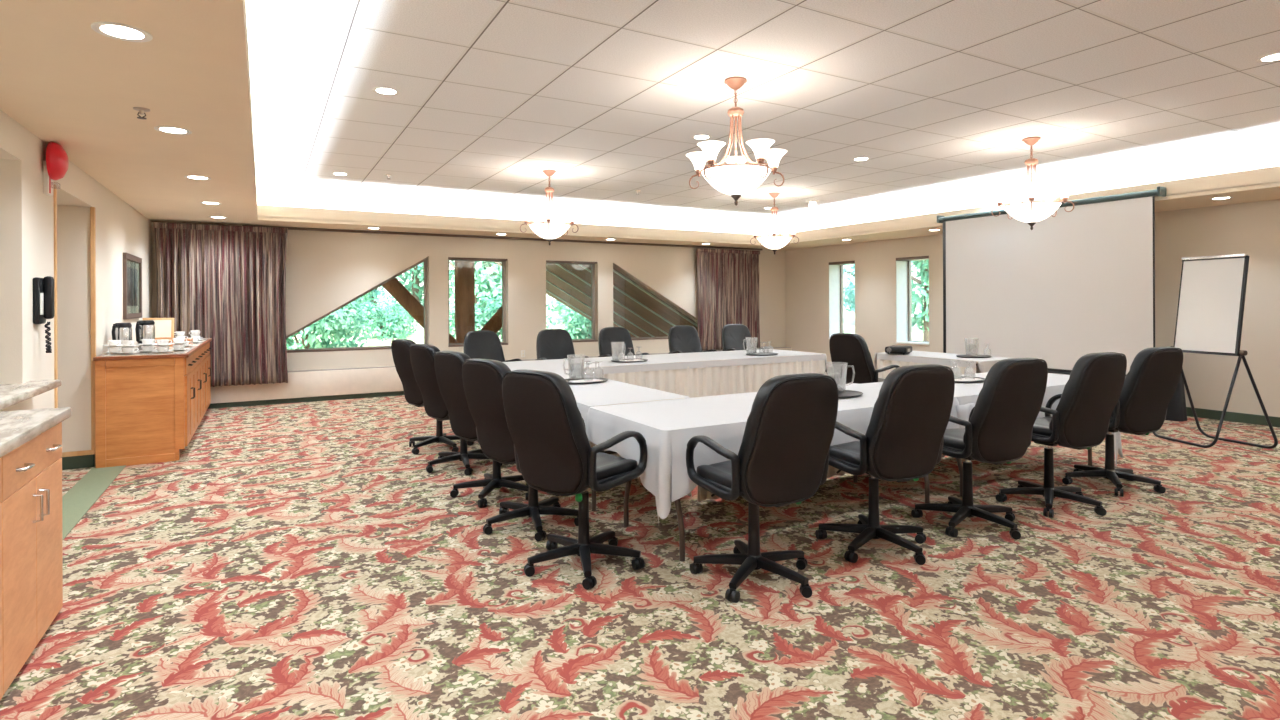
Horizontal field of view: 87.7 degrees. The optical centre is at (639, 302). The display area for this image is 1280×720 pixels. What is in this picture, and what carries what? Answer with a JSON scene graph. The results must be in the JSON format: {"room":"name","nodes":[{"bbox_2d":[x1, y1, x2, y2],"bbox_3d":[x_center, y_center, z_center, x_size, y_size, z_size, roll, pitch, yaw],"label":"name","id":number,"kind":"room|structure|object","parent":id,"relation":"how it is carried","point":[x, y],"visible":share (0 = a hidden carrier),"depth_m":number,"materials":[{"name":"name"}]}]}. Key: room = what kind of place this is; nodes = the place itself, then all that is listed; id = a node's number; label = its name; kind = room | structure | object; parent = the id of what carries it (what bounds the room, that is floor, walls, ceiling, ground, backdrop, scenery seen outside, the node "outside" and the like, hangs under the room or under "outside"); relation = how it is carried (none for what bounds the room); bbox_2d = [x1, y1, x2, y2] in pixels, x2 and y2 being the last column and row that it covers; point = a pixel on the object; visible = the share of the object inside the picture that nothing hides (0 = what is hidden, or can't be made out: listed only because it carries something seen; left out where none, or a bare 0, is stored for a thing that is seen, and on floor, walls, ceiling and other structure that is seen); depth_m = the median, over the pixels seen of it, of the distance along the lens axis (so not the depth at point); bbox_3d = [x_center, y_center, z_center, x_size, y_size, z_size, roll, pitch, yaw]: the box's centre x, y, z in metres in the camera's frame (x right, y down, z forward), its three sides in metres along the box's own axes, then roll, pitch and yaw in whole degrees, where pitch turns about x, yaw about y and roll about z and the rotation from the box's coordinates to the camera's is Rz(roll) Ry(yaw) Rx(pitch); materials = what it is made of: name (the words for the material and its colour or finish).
{"room":"conference room","nodes":[
{"label":"conference room","id":0,"kind":"room"},
{"bbox_2d":[0,110,151,465],"bbox_3d":[-3.419,0.156,2.576,0.860,2.520,13.850,0,0,-29],"label":"wall","id":1,"kind":"structure","parent":0,"point":[26,213],"depth_m":5.66,"materials":[{"name":"paint"}]},
{"bbox_2d":[0,379,60,409],"bbox_3d":[-3.773,0.515,3.357,1.010,0.045,1.560,0,0,-29],"label":"countertop","id":2,"kind":"structure","parent":1,"relation":"attached to","point":[10,394],"depth_m":3.77,"materials":[{"name":"stone"}]},
{"bbox_2d":[33,276,54,352],"bbox_3d":[-3.868,0.080,4.330,0.085,0.504,0.155,0,0,-29],"label":"wall phone","id":3,"kind":"object","parent":1,"relation":"attached to","point":[43,288],"visible":1,"depth_m":4.32,"materials":[{"name":"black plastic"}]},
{"bbox_2d":[53,184,57,407],"bbox_3d":[-4.126,0.294,4.694,0.032,2.250,0.035,0,0,-29],"label":"trim","id":4,"kind":"structure","parent":1,"relation":"attached to","point":[54,185],"depth_m":4.69,"materials":[{"name":"brown wood"}]},
{"bbox_2d":[43,142,68,195],"bbox_3d":[-3.971,-0.911,4.535,0.115,0.360,0.260,0,0,-29],"label":"fire alarm","id":5,"kind":"object","parent":1,"relation":"attached to","point":[55,167],"visible":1,"depth_m":4.47,"materials":[{"name":"red plastic"}]},
{"bbox_2d":[61,454,93,469],"bbox_3d":[-5.122,1.369,5.602,0.882,0.110,6.900,0,0,-29],"label":"baseboard","id":6,"kind":"structure","parent":1,"relation":"attached to","point":[84,461],"depth_m":5.71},
{"bbox_2d":[62,450,93,456],"bbox_3d":[-5.102,1.294,5.553,0.870,0.040,0.010,0,0,-29],"label":"trim","id":7,"kind":"structure","parent":1,"relation":"attached to","point":[84,452],"depth_m":5.71,"materials":[{"name":"brown wood"}]},
{"bbox_2d":[90,207,95,453],"bbox_3d":[-4.740,0.242,5.780,0.032,2.140,0.040,0,0,-29],"label":"trim","id":8,"kind":"structure","parent":1,"relation":"attached to","point":[92,209],"depth_m":5.76,"materials":[{"name":"brown wood"}]},
{"bbox_2d":[123,252,141,318],"bbox_3d":[-5.652,-0.174,7.431,0.030,0.700,1.040,0,0,-29],"label":"framed picture","id":9,"kind":"object","parent":1,"relation":"attached to","point":[132,265],"visible":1,"depth_m":7.38,"materials":[{"name":"paper"}]},
{"bbox_2d":[127,267,137,305],"bbox_3d":[-5.656,-0.173,7.429,0.002,0.420,0.720,0,0,-29],"label":"print","id":10,"kind":"object","parent":9,"relation":"attached to","point":[132,272],"depth_m":7.42},
{"bbox_2d":[62,465,125,540],"bbox_3d":[-4.351,1.417,5.348,0.235,0.006,7.600,0,0,-29],"label":"floor","id":11,"kind":"structure","parent":0,"point":[81,497],"depth_m":4.91,"materials":[{"name":"green carpet"}]},
{"bbox_2d":[152,222,785,370],"bbox_3d":[-1.932,-0.141,11.498,12.250,3.100,0.220,0,0,-29],"label":"wall","id":12,"kind":"structure","parent":0,"point":[325,270],"depth_m":11.10,"materials":[{"name":"paint"}]},
{"bbox_2d":[208,391,403,408],"bbox_3d":[-1.623,1.373,11.430,10.950,0.070,0.195,0,0,-29],"label":"baseboard","id":13,"kind":"structure","parent":12,"relation":"attached to","point":[395,393],"depth_m":9.52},
{"bbox_2d":[286,257,427,352],"bbox_3d":[-4.435,-0.007,10.063,2.400,1.455,0.194,0,0,-29],"label":"window","id":14,"kind":"structure","parent":12,"relation":"in","point":[425,259],"depth_m":10.22,"materials":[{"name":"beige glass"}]},
{"bbox_2d":[448,257,507,346],"bbox_3d":[-2.696,-0.011,11.046,0.995,1.448,0.194,0,0,-29],"label":"window","id":15,"kind":"structure","parent":12,"relation":"in","point":[503,261],"depth_m":11.22,"materials":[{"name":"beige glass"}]},
{"bbox_2d":[210,347,791,403],"bbox_3d":[-1.615,1.150,11.414,10.930,0.375,0.228,0,0,-29],"label":"heater cover","id":16,"kind":"object","parent":12,"relation":"attached to","point":[360,380],"visible":0.22,"depth_m":9.61,"materials":[{"name":"metal"}]},
{"bbox_2d":[288,347,790,371],"bbox_3d":[-1.611,0.967,11.406,10.930,0.009,0.150,0,0,-29],"label":"grille","id":17,"kind":"object","parent":16,"relation":"attached to","point":[381,368],"depth_m":9.94,"materials":[{"name":"metal"}]},
{"bbox_2d":[546,260,597,341],"bbox_3d":[-1.237,-0.015,11.870,0.995,1.441,0.194,0,0,-29],"label":"window","id":18,"kind":"structure","parent":12,"relation":"in","point":[592,264],"depth_m":12.13,"materials":[{"name":"beige wood"}]},
{"bbox_2d":[613,265,697,339],"bbox_3d":[0.563,-0.021,12.887,2.520,1.436,0.194,0,0,-29],"label":"window","id":19,"kind":"structure","parent":12,"relation":"in","point":[614,267],"depth_m":12.70,"materials":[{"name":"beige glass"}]},
{"bbox_2d":[0,372,1279,719],"bbox_3d":[1.362,1.394,5.274,11.850,0.001,13.850,0,0,-29],"label":"floor","id":20,"kind":"structure","parent":0,"point":[294,561],"depth_m":3.17,"materials":[{"name":"carpet"}]},
{"bbox_2d":[0,422,62,699],"bbox_3d":[-2.206,0.968,1.841,0.502,0.885,2.500,0,0,-29],"label":"base cabinet","id":21,"kind":"object","parent":20,"relation":"on","point":[31,554],"visible":0.91,"depth_m":2.60,"materials":[{"name":"brown wood"}]},
{"bbox_2d":[0,407,70,457],"bbox_3d":[-2.218,0.501,1.847,0.509,0.046,2.520,0,0,-29],"label":"countertop","id":22,"kind":"structure","parent":21,"relation":"on","point":[19,427],"depth_m":2.67,"materials":[{"name":"stone"}]},
{"bbox_2d":[93,338,211,467],"bbox_3d":[-5.140,0.944,7.230,0.687,0.960,3.180,0,0,-29],"label":"sideboard","id":23,"kind":"object","parent":20,"relation":"on","point":[149,406],"visible":0.98,"depth_m":5.89,"materials":[{"name":"brown wood"}]},
{"bbox_2d":[112,323,131,347],"bbox_3d":[-4.905,0.328,6.297,0.140,0.270,0.195,0,0,1],"label":"flask","id":24,"kind":"object","parent":23,"relation":"on","point":[120,331],"visible":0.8,"depth_m":6.27,"materials":[{"name":"metal"}]},
{"bbox_2d":[135,320,154,350],"bbox_3d":[-4.787,0.317,6.433,0.140,0.290,0.195,0,0,1],"label":"flask","id":25,"kind":"object","parent":23,"relation":"on","point":[145,329],"visible":0.84,"depth_m":6.40,"materials":[{"name":"metal"}]},
{"bbox_2d":[143,318,192,346],"bbox_3d":[-5.069,0.314,7.134,0.450,0.298,0.332,0,0,-29],"label":"box","id":26,"kind":"object","parent":23,"relation":"on","point":[164,327],"visible":0.44,"depth_m":7.22,"materials":[{"name":"brown wood"}]},
{"bbox_2d":[155,338,192,346],"bbox_3d":[-5.062,0.428,7.132,0.440,0.070,0.320,0,0,-29],"label":"tray","id":27,"kind":"object","parent":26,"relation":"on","point":[188,339],"depth_m":7.12,"materials":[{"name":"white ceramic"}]},
{"bbox_2d":[391,339,473,453],"bbox_3d":[-1.974,0.874,6.405,0.737,1.070,0.630,0,0,-43],"label":"office chair","id":28,"kind":"object","parent":20,"relation":"on","point":[400,348],"visible":0.52,"depth_m":6.23,"materials":[{"name":"leather"}]},
{"bbox_2d":[409,344,501,474],"bbox_3d":[-1.575,0.872,5.663,0.698,1.070,0.638,0,0,-36],"label":"office chair","id":29,"kind":"object","parent":20,"relation":"on","point":[421,355],"visible":0.48,"depth_m":5.47,"materials":[{"name":"leather"}]},
{"bbox_2d":[434,351,528,507],"bbox_3d":[-1.078,0.870,4.832,0.628,1.070,0.755,0,0,44],"label":"office chair","id":30,"kind":"object","parent":20,"relation":"on","point":[447,364],"visible":0.48,"depth_m":4.65,"materials":[{"name":"leather"}]},
{"bbox_2d":[463,330,521,361],"bbox_3d":[-1.748,0.873,7.870,0.641,1.070,0.703,0,0,-39],"label":"office chair","id":31,"kind":"object","parent":20,"relation":"on","point":[483,344],"visible":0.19,"depth_m":8.02,"materials":[{"name":"leather"}]},
{"bbox_2d":[462,359,585,541],"bbox_3d":[-0.727,0.868,4.180,0.634,1.070,0.740,0,0,44],"label":"office chair","id":32,"kind":"object","parent":20,"relation":"on","point":[482,378],"visible":0.55,"depth_m":3.97,"materials":[{"name":"leather"}]},
{"bbox_2d":[536,329,588,359],"bbox_3d":[-0.952,0.869,8.276,0.629,1.070,0.739,0,0,-27],"label":"office chair","id":33,"kind":"object","parent":20,"relation":"on","point":[551,344],"visible":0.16,"depth_m":8.44,"materials":[{"name":"leather"}]},
{"bbox_2d":[502,369,646,589],"bbox_3d":[-0.344,0.866,3.530,0.624,1.070,0.752,0,0,39],"label":"office chair","id":34,"kind":"object","parent":20,"relation":"on","point":[554,455],"visible":1,"depth_m":3.30,"materials":[{"name":"leather"}]},
{"bbox_2d":[598,327,649,356],"bbox_3d":[-0.200,0.866,8.772,0.633,1.070,0.738,0,0,-27],"label":"office chair","id":35,"kind":"object","parent":20,"relation":"on","point":[613,338],"visible":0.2,"depth_m":8.94,"materials":[{"name":"leather"}]},
{"bbox_2d":[592,398,682,511],"bbox_3d":[-0.552,1.037,5.468,0.726,0.732,2.266,0,0,-29],"label":"folding table","id":36,"kind":"object","parent":20,"relation":"on","point":[608,451],"visible":0.05,"depth_m":4.47,"materials":[{"name":"wood"}]},
{"bbox_2d":[538,369,688,433],"bbox_3d":[-0.570,0.782,5.466,0.820,0.235,2.364,0,0,-29],"label":"tablecloth","id":37,"kind":"object","parent":36,"relation":"on","point":[609,392],"visible":0.42,"depth_m":4.85,"materials":[{"name":"fabric"}]},
{"bbox_2d":[565,378,607,383],"bbox_3d":[-0.476,0.654,5.564,0.444,0.016,0.346,0,0,-29],"label":"serving tray","id":38,"kind":"object","parent":37,"relation":"on","point":[569,379],"visible":0.58,"depth_m":5.61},
{"bbox_2d":[568,370,691,496],"bbox_3d":[-0.192,1.026,5.689,0.056,0.719,2.201,0,0,-29],"label":"table skirt","id":39,"kind":"object","parent":37,"relation":"attached to","point":[592,444],"visible":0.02,"depth_m":5.73,"materials":[{"name":"fabric"}]},
{"bbox_2d":[668,325,716,353],"bbox_3d":[0.753,0.861,9.325,0.627,1.070,0.748,0,0,-24],"label":"office chair","id":40,"kind":"object","parent":20,"relation":"on","point":[681,338],"visible":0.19,"depth_m":9.50,"materials":[{"name":"leather"}]},
{"bbox_2d":[722,324,768,350],"bbox_3d":[1.525,0.858,9.747,0.644,1.070,0.705,0,0,-32],"label":"office chair","id":41,"kind":"object","parent":20,"relation":"on","point":[733,335],"visible":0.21,"depth_m":9.91,"materials":[{"name":"leather"}]},
{"bbox_2d":[686,373,837,602],"bbox_3d":[0.621,0.862,3.314,0.649,1.070,0.705,0,0,-38],"label":"office chair","id":42,"kind":"object","parent":20,"relation":"on","point":[782,459],"visible":1,"depth_m":3.09,"materials":[{"name":"leather"}]},
{"bbox_2d":[624,475,929,561],"bbox_3d":[0.948,1.030,4.389,2.336,0.732,0.821,0,0,-29],"label":"folding table","id":43,"kind":"object","parent":20,"relation":"on","point":[855,477],"visible":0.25,"depth_m":4.13,"materials":[{"name":"metal"}]},
{"bbox_2d":[587,383,958,522],"bbox_3d":[0.944,0.907,4.412,2.459,0.498,1.005,0,0,-29],"label":"tablecloth","id":44,"kind":"object","parent":43,"relation":"on","point":[666,426],"visible":0.56,"depth_m":3.77,"materials":[{"name":"fabric"}]},
{"bbox_2d":[697,372,986,501],"bbox_3d":[1.954,1.016,5.516,3.591,0.719,0.057,0,0,-29],"label":"table skirt","id":45,"kind":"object","parent":44,"relation":"attached to","point":[703,494],"visible":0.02,"depth_m":4.69,"materials":[{"name":"fabric"}]},
{"bbox_2d":[838,390,862,397],"bbox_3d":[1.368,0.646,4.699,0.444,0.016,0.346,0,0,-29],"label":"serving tray","id":46,"kind":"object","parent":44,"relation":"on","point":[841,393],"visible":0.4,"depth_m":4.71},
{"bbox_2d":[829,333,899,384],"bbox_3d":[2.398,0.854,7.110,0.706,1.070,0.650,0,0,-31],"label":"office chair","id":47,"kind":"object","parent":20,"relation":"on","point":[846,349],"visible":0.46,"depth_m":6.91,"materials":[{"name":"leather"}]},
{"bbox_2d":[815,364,954,564],"bbox_3d":[1.371,0.859,3.743,0.626,1.068,0.704,0,0,-23],"label":"office chair","id":48,"kind":"object","parent":20,"relation":"on","point":[903,440],"visible":0.91,"depth_m":3.51,"materials":[{"name":"leather"}]},
{"bbox_2d":[878,353,977,372],"bbox_3d":[3.709,1.017,8.141,0.676,0.732,1.406,0,0,-29],"label":"folding table","id":49,"kind":"object","parent":20,"relation":"on","point":[878,353],"visible":0.09,"depth_m":7.63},
{"bbox_2d":[874,351,1009,372],"bbox_3d":[3.718,0.815,8.147,0.808,0.342,1.557,0,0,-29],"label":"tablecloth","id":50,"kind":"object","parent":49,"relation":"on","point":[984,364],"visible":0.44,"depth_m":7.84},
{"bbox_2d":[885,345,911,354],"bbox_3d":[3.263,0.597,8.406,0.265,0.095,0.355,0,0,36],"label":"projector","id":51,"kind":"object","parent":50,"relation":"on","point":[898,349],"visible":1,"depth_m":8.29,"materials":[{"name":"black plastic"}]},
{"bbox_2d":[877,353,975,378],"bbox_3d":[3.369,1.010,7.949,0.051,0.719,1.370,0,0,-29],"label":"table skirt","id":52,"kind":"object","parent":50,"relation":"attached to","point":[883,360],"visible":0.29,"depth_m":8.01,"materials":[{"name":"fabric"}]},
{"bbox_2d":[956,355,991,357],"bbox_3d":[3.930,0.634,7.848,0.444,0.016,0.346,0,0,-29],"label":"serving tray","id":53,"kind":"object","parent":50,"relation":"on","point":[962,356],"visible":0.94,"depth_m":7.83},
{"bbox_2d":[911,358,1047,539],"bbox_3d":[2.091,0.855,4.110,0.641,1.070,0.706,0,0,-25],"label":"office chair","id":54,"kind":"object","parent":20,"relation":"on","point":[998,430],"visible":0.91,"depth_m":3.88,"materials":[{"name":"leather"}]},
{"bbox_2d":[956,447,1091,495],"bbox_3d":[2.902,1.020,5.494,2.026,0.732,0.821,0,0,-29],"label":"folding table","id":55,"kind":"object","parent":20,"relation":"on","point":[959,462],"visible":0.12,"depth_m":4.80,"materials":[{"name":"metal"}]},
{"bbox_2d":[864,372,1122,464],"bbox_3d":[2.914,1.022,5.504,2.148,0.747,0.966,0,0,-29],"label":"tablecloth","id":56,"kind":"object","parent":55,"relation":"on","point":[965,393],"visible":0.25,"depth_m":5.21,"materials":[{"name":"fabric"}]},
{"bbox_2d":[955,403,975,461],"bbox_3d":[2.270,0.965,4.612,0.232,0.521,0.042,0,0,-33],"label":"tablecloth corner","id":57,"kind":"object","parent":56,"relation":"hanging from","point":[962,410],"visible":0.21,"depth_m":4.58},
{"bbox_2d":[954,376,984,382],"bbox_3d":[2.669,0.639,5.527,0.444,0.016,0.346,0,0,-29],"label":"serving tray","id":58,"kind":"object","parent":56,"relation":"on","point":[956,377],"visible":0.41,"depth_m":5.47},
{"bbox_2d":[995,352,1126,517],"bbox_3d":[2.843,0.852,4.500,0.646,1.070,0.704,0,0,-35],"label":"office chair","id":59,"kind":"object","parent":20,"relation":"on","point":[1080,420],"visible":0.87,"depth_m":4.26,"materials":[{"name":"leather"}]},
{"bbox_2d":[1062,347,1182,496],"bbox_3d":[3.581,0.848,4.991,0.628,1.070,0.745,0,0,-22],"label":"office chair","id":60,"kind":"object","parent":20,"relation":"on","point":[1151,381],"visible":0.75,"depth_m":4.72,"materials":[{"name":"leather"}]},
{"bbox_2d":[1165,367,1186,421],"bbox_3d":[6.209,0.957,7.884,0.282,0.827,0.395,0,0,-29],"label":"bag","id":61,"kind":"object","parent":20,"relation":"on","point":[1176,409],"visible":0.27,"depth_m":7.72,"materials":[{"name":"fabric"}]},
{"bbox_2d":[1152,254,1277,448],"bbox_3d":[5.585,0.456,6.524,0.582,1.834,0.787,0,0,-6],"label":"easel","id":62,"kind":"object","parent":20,"relation":"on","point":[1212,291],"visible":0.88,"depth_m":6.48,"materials":[{"name":"black metal"}]},
{"bbox_3d":[-0.797,1.038,7.323,2.126,0.732,1.036,0,0,-29],"label":"folding table","id":63,"kind":"object","parent":20,"relation":"on","visible":0},
{"bbox_2d":[503,349,826,370],"bbox_3d":[0.171,0.832,7.891,4.504,0.341,1.188,0,0,-29],"label":"tablecloth","id":64,"kind":"object","parent":63,"relation":"on","point":[552,364],"visible":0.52,"depth_m":7.79,"materials":[{"name":"fabric"}]},
{"bbox_2d":[563,354,824,397],"bbox_3d":[0.795,1.022,7.565,3.599,0.719,0.064,0,0,-29],"label":"table skirt","id":65,"kind":"object","parent":64,"relation":"attached to","point":[735,376],"visible":0.44,"depth_m":7.60,"materials":[{"name":"fabric"}]},
{"bbox_2d":[0,0,1279,249],"bbox_3d":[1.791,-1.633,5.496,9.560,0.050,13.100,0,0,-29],"label":"ceiling","id":66,"kind":"structure","parent":0,"point":[941,98],"depth_m":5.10,"materials":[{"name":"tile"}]},
{"bbox_2d":[91,22,152,41],"bbox_3d":[-2.085,-1.087,2.684,0.198,0.006,0.198,0,0,-29],"label":"recessed light","id":67,"kind":"object","parent":66,"relation":"in","point":[119,31],"visible":1,"depth_m":2.68,"materials":[{"name":"white paint"}]},
{"bbox_2d":[133,107,149,118],"bbox_3d":[-2.796,-1.060,3.741,0.080,0.053,0.080,0,0,-29],"label":"sprinkler","id":68,"kind":"object","parent":66,"relation":"attached to","point":[141,110],"visible":1,"depth_m":3.73,"materials":[{"name":"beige metal"}]},
{"bbox_2d":[154,126,191,134],"bbox_3d":[-2.941,-1.083,4.199,0.198,0.006,0.198,0,0,-29],"label":"recessed light","id":69,"kind":"object","parent":66,"relation":"in","point":[165,129],"visible":1,"depth_m":4.20,"materials":[{"name":"white paint"}]},
{"bbox_2d":[184,175,210,179],"bbox_3d":[-3.826,-1.079,5.766,0.198,0.006,0.198,0,0,-29],"label":"recessed light","id":70,"kind":"object","parent":66,"relation":"in","point":[194,177],"visible":1,"depth_m":5.76,"materials":[{"name":"white paint"}]},
{"bbox_2d":[153,222,287,386],"bbox_3d":[-5.566,0.041,8.911,1.524,2.151,0.154,0,0,-29],"label":"curtain","id":71,"kind":"object","parent":66,"relation":"hanging from","point":[227,283],"visible":0.91,"depth_m":8.95,"materials":[{"name":"fabric"}]},
{"bbox_2d":[372,87,399,95],"bbox_3d":[-1.910,-1.588,5.013,0.198,0.006,0.198,0,0,-29],"label":"recessed light","id":72,"kind":"object","parent":66,"relation":"in","point":[387,91],"visible":1,"depth_m":5.01,"materials":[{"name":"white paint"}]},
{"bbox_2d":[242,225,761,249],"bbox_3d":[-1.492,-1.074,11.473,9.200,0.036,0.040,0,0,-29],"label":"track","id":73,"kind":"object","parent":66,"relation":"attached to","point":[289,228],"visible":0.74,"depth_m":10.92,"materials":[{"name":"metal"}]},
{"bbox_2d":[697,248,759,350],"bbox_3d":[1.778,-0.064,13.296,1.557,1.991,0.154,0,0,-29],"label":"curtain","id":74,"kind":"object","parent":73,"relation":"hanging from","point":[727,279],"visible":0.85,"depth_m":13.23,"materials":[{"name":"fabric"}]},
{"bbox_2d":[518,170,579,244],"bbox_3d":[-1.113,-1.146,8.084,0.738,0.898,0.717,0,0,-39],"label":"chandelier","id":75,"kind":"object","parent":66,"relation":"hanging from","point":[548,230],"visible":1,"depth_m":7.96,"materials":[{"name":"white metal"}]},
{"bbox_2d":[691,134,711,139],"bbox_3d":[0.597,-1.600,6.452,0.198,0.006,0.198,0,0,-29],"label":"recessed light","id":76,"kind":"object","parent":66,"relation":"in","point":[702,136],"visible":1,"depth_m":6.45,"materials":[{"name":"white paint"}]},
{"bbox_2d":[686,77,786,204],"bbox_3d":[0.668,-1.154,4.813,0.717,0.898,0.738,0,0,29],"label":"chandelier","id":77,"kind":"object","parent":66,"relation":"hanging from","point":[736,178],"visible":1,"depth_m":4.70,"materials":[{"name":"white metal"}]},
{"bbox_2d":[257,143,1279,234],"bbox_3d":[1.792,-1.383,5.496,9.660,0.450,13.200,0,0,-29],"label":"cove","id":78,"kind":"structure","parent":66,"relation":"attached to","point":[1222,162],"depth_m":9.86,"materials":[{"name":"paint"}]},
{"bbox_2d":[418,206,440,213],"bbox_3d":[-3.212,-1.415,10.185,0.340,0.110,0.010,0,0,-29],"label":"air vent","id":79,"kind":"object","parent":78,"relation":"attached to","point":[421,209],"visible":1,"depth_m":10.19,"materials":[{"name":"white paint"}]},
{"bbox_2d":[919,206,930,213],"bbox_3d":[4.473,-1.451,10.457,0.010,0.110,0.200,0,0,-29],"label":"air vent","id":80,"kind":"object","parent":78,"relation":"attached to","point":[927,209],"visible":1,"depth_m":10.45,"materials":[{"name":"white paint"}]},
{"bbox_2d":[1239,158,1276,170],"bbox_3d":[6.451,-1.430,6.957,0.010,0.110,0.300,0,0,-29],"label":"air vent","id":81,"kind":"object","parent":78,"relation":"attached to","point":[1271,162],"visible":0.66,"depth_m":6.96,"materials":[{"name":"white paint"}]},
{"bbox_2d":[749,192,799,254],"bbox_3d":[1.966,-1.160,9.826,0.738,0.898,0.717,0,0,-21],"label":"chandelier","id":82,"kind":"object","parent":66,"relation":"hanging from","point":[774,242],"visible":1,"depth_m":9.71,"materials":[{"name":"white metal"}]},
{"bbox_2d":[990,137,1075,229],"bbox_3d":[3.857,-1.169,6.597,0.738,0.898,0.717,0,0,-3],"label":"chandelier","id":83,"kind":"object","parent":66,"relation":"hanging from","point":[1031,212],"visible":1,"depth_m":6.50,"materials":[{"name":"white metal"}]},
{"bbox_2d":[937,186,1165,376],"bbox_3d":[5.019,-0.192,8.448,0.143,2.134,2.756,0,0,-29],"label":"projection screen","id":84,"kind":"object","parent":66,"relation":"hanging from","point":[1074,285],"visible":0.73,"depth_m":8.22,"materials":[{"name":"white fabric"}]},
{"bbox_2d":[1256,52,1279,62],"bbox_3d":[4.194,-1.617,4.396,0.198,0.006,0.198,0,0,-29],"label":"recessed light","id":85,"kind":"object","parent":66,"relation":"in","point":[1274,57],"visible":1,"depth_m":4.42,"materials":[{"name":"white paint"}]},
{"bbox_2d":[785,199,1279,416],"bbox_3d":[6.687,-0.181,8.288,0.400,3.100,13.850,0,0,-29],"label":"wall","id":86,"kind":"structure","parent":0,"point":[1252,229],"depth_m":8.14,"materials":[{"name":"paint"}]},
{"bbox_2d":[828,261,854,338],"bbox_3d":[4.034,-0.036,12.924,0.380,1.515,0.665,0,0,-29],"label":"window","id":87,"kind":"structure","parent":86,"relation":"in","point":[836,274],"depth_m":13.21,"materials":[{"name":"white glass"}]},
{"bbox_2d":[896,256,928,344],"bbox_3d":[4.822,-0.035,11.529,0.380,1.505,0.670,0,0,-29],"label":"window","id":88,"kind":"structure","parent":86,"relation":"in","point":[903,265],"depth_m":11.81,"materials":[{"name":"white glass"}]},
{"bbox_2d":[825,367,1279,426],"bbox_3d":[6.515,1.315,8.186,0.012,0.110,13.850,0,0,-29],"label":"baseboard","id":89,"kind":"structure","parent":86,"relation":"attached to","point":[1201,413],"depth_m":7.65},
{"label":"outside","id":90,"kind":"structure","parent":0,"visible":0},
{"bbox_2d":[287,292,923,348],"bbox_3d":[-6.925,0.329,37.666,75.000,2.706,50.000,0,0,-29],"label":"ground","id":91,"kind":"structure","parent":90,"point":[849,317],"depth_m":26.62,"materials":[{"name":"plant"}]},
{"bbox_2d":[286,299,374,348],"bbox_3d":[-8.884,0.427,17.648,3.485,2.333,2.503,0,0,-22],"label":"shrub","id":92,"kind":"object","parent":91,"relation":"on","point":[326,328],"visible":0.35,"depth_m":17.23,"materials":[{"name":"green plant"}]},
{"bbox_2d":[313,287,379,330],"bbox_3d":[-11.017,-3.866,22.990,3.808,10.259,4.461,0,0,2],"label":"tree","id":93,"kind":"object","parent":91,"relation":"on","point":[365,297],"visible":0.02,"depth_m":23.42,"materials":[{"name":"green plant"}]},
{"bbox_2d":[350,292,417,340],"bbox_3d":[-7.923,0.454,21.240,1.925,1.795,2.681,0,0,4],"label":"shrub","id":94,"kind":"object","parent":91,"relation":"on","point":[381,320],"visible":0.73,"depth_m":20.74,"materials":[{"name":"green plant"}]},
{"bbox_2d":[349,263,422,309],"bbox_3d":[-11.835,-4.414,29.629,4.687,10.733,4.555,0,0,-29],"label":"tree","id":95,"kind":"object","parent":91,"relation":"on","point":[377,292],"visible":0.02,"depth_m":29.10,"materials":[{"name":"green plant"}]},
{"bbox_2d":[396,261,454,305],"bbox_3d":[-12.152,-5.207,36.195,4.801,11.723,5.011,0,0,-4],"label":"tree","id":96,"kind":"object","parent":91,"relation":"on","point":[414,287],"visible":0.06,"depth_m":36.07,"materials":[{"name":"green plant"}]},
{"bbox_2d":[382,261,501,342],"bbox_3d":[-3.379,0.166,13.022,3.128,3.000,0.380,0,0,-29],"label":"log post","id":97,"kind":"object","parent":91,"relation":"on","point":[464,270],"visible":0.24,"depth_m":12.82,"materials":[{"name":"brown wood"}]},
{"bbox_2d":[449,261,501,314],"bbox_3d":[-6.379,-3.647,25.761,4.238,9.746,3.618,0,0,40],"label":"tree","id":98,"kind":"object","parent":91,"relation":"on","point":[492,288],"visible":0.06,"depth_m":25.28,"materials":[{"name":"green plant"}]},
{"bbox_2d":[449,294,501,339],"bbox_3d":[-4.706,0.500,20.335,2.949,1.974,2.118,0,0,-5],"label":"shrub","id":99,"kind":"object","parent":91,"relation":"on","point":[481,319],"visible":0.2,"depth_m":20.21,"materials":[{"name":"green plant"}]},
{"bbox_2d":[547,295,569,322],"bbox_3d":[-2.075,-3.908,28.126,3.808,10.259,4.461,0,0,-28],"label":"tree","id":100,"kind":"object","parent":91,"relation":"on","point":[557,305],"visible":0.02,"depth_m":28.07,"materials":[{"name":"green plant"}]},
{"bbox_2d":[546,300,590,338],"bbox_3d":[-1.653,0.508,20.376,2.310,2.154,3.217,0,0,-45],"label":"shrub","id":101,"kind":"object","parent":91,"relation":"on","point":[581,321],"visible":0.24,"depth_m":20.16,"materials":[{"name":"green plant"}]},
{"bbox_2d":[843,261,914,312],"bbox_3d":[10.472,-4.264,31.934,4.772,11.244,4.910,0,0,38],"label":"tree","id":102,"kind":"object","parent":91,"relation":"on","point":[850,293],"visible":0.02,"depth_m":30.63,"materials":[{"name":"green plant"}]},
{"bbox_2d":[912,260,928,341],"bbox_3d":[9.107,-3.306,20.754,3.808,10.259,4.461,0,0,-20],"label":"tree","id":103,"kind":"object","parent":91,"relation":"on","point":[923,265],"visible":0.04,"depth_m":20.67,"materials":[{"name":"green plant"}]},
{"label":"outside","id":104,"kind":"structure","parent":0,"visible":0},
{"bbox_2d":[495,262,696,336],"bbox_3d":[-3.099,-0.245,14.629,10.800,3.542,6.280,0,0,-29],"label":"porch roof","id":105,"kind":"structure","parent":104,"point":[636,310],"depth_m":15.73,"materials":[{"name":"brown wood"}]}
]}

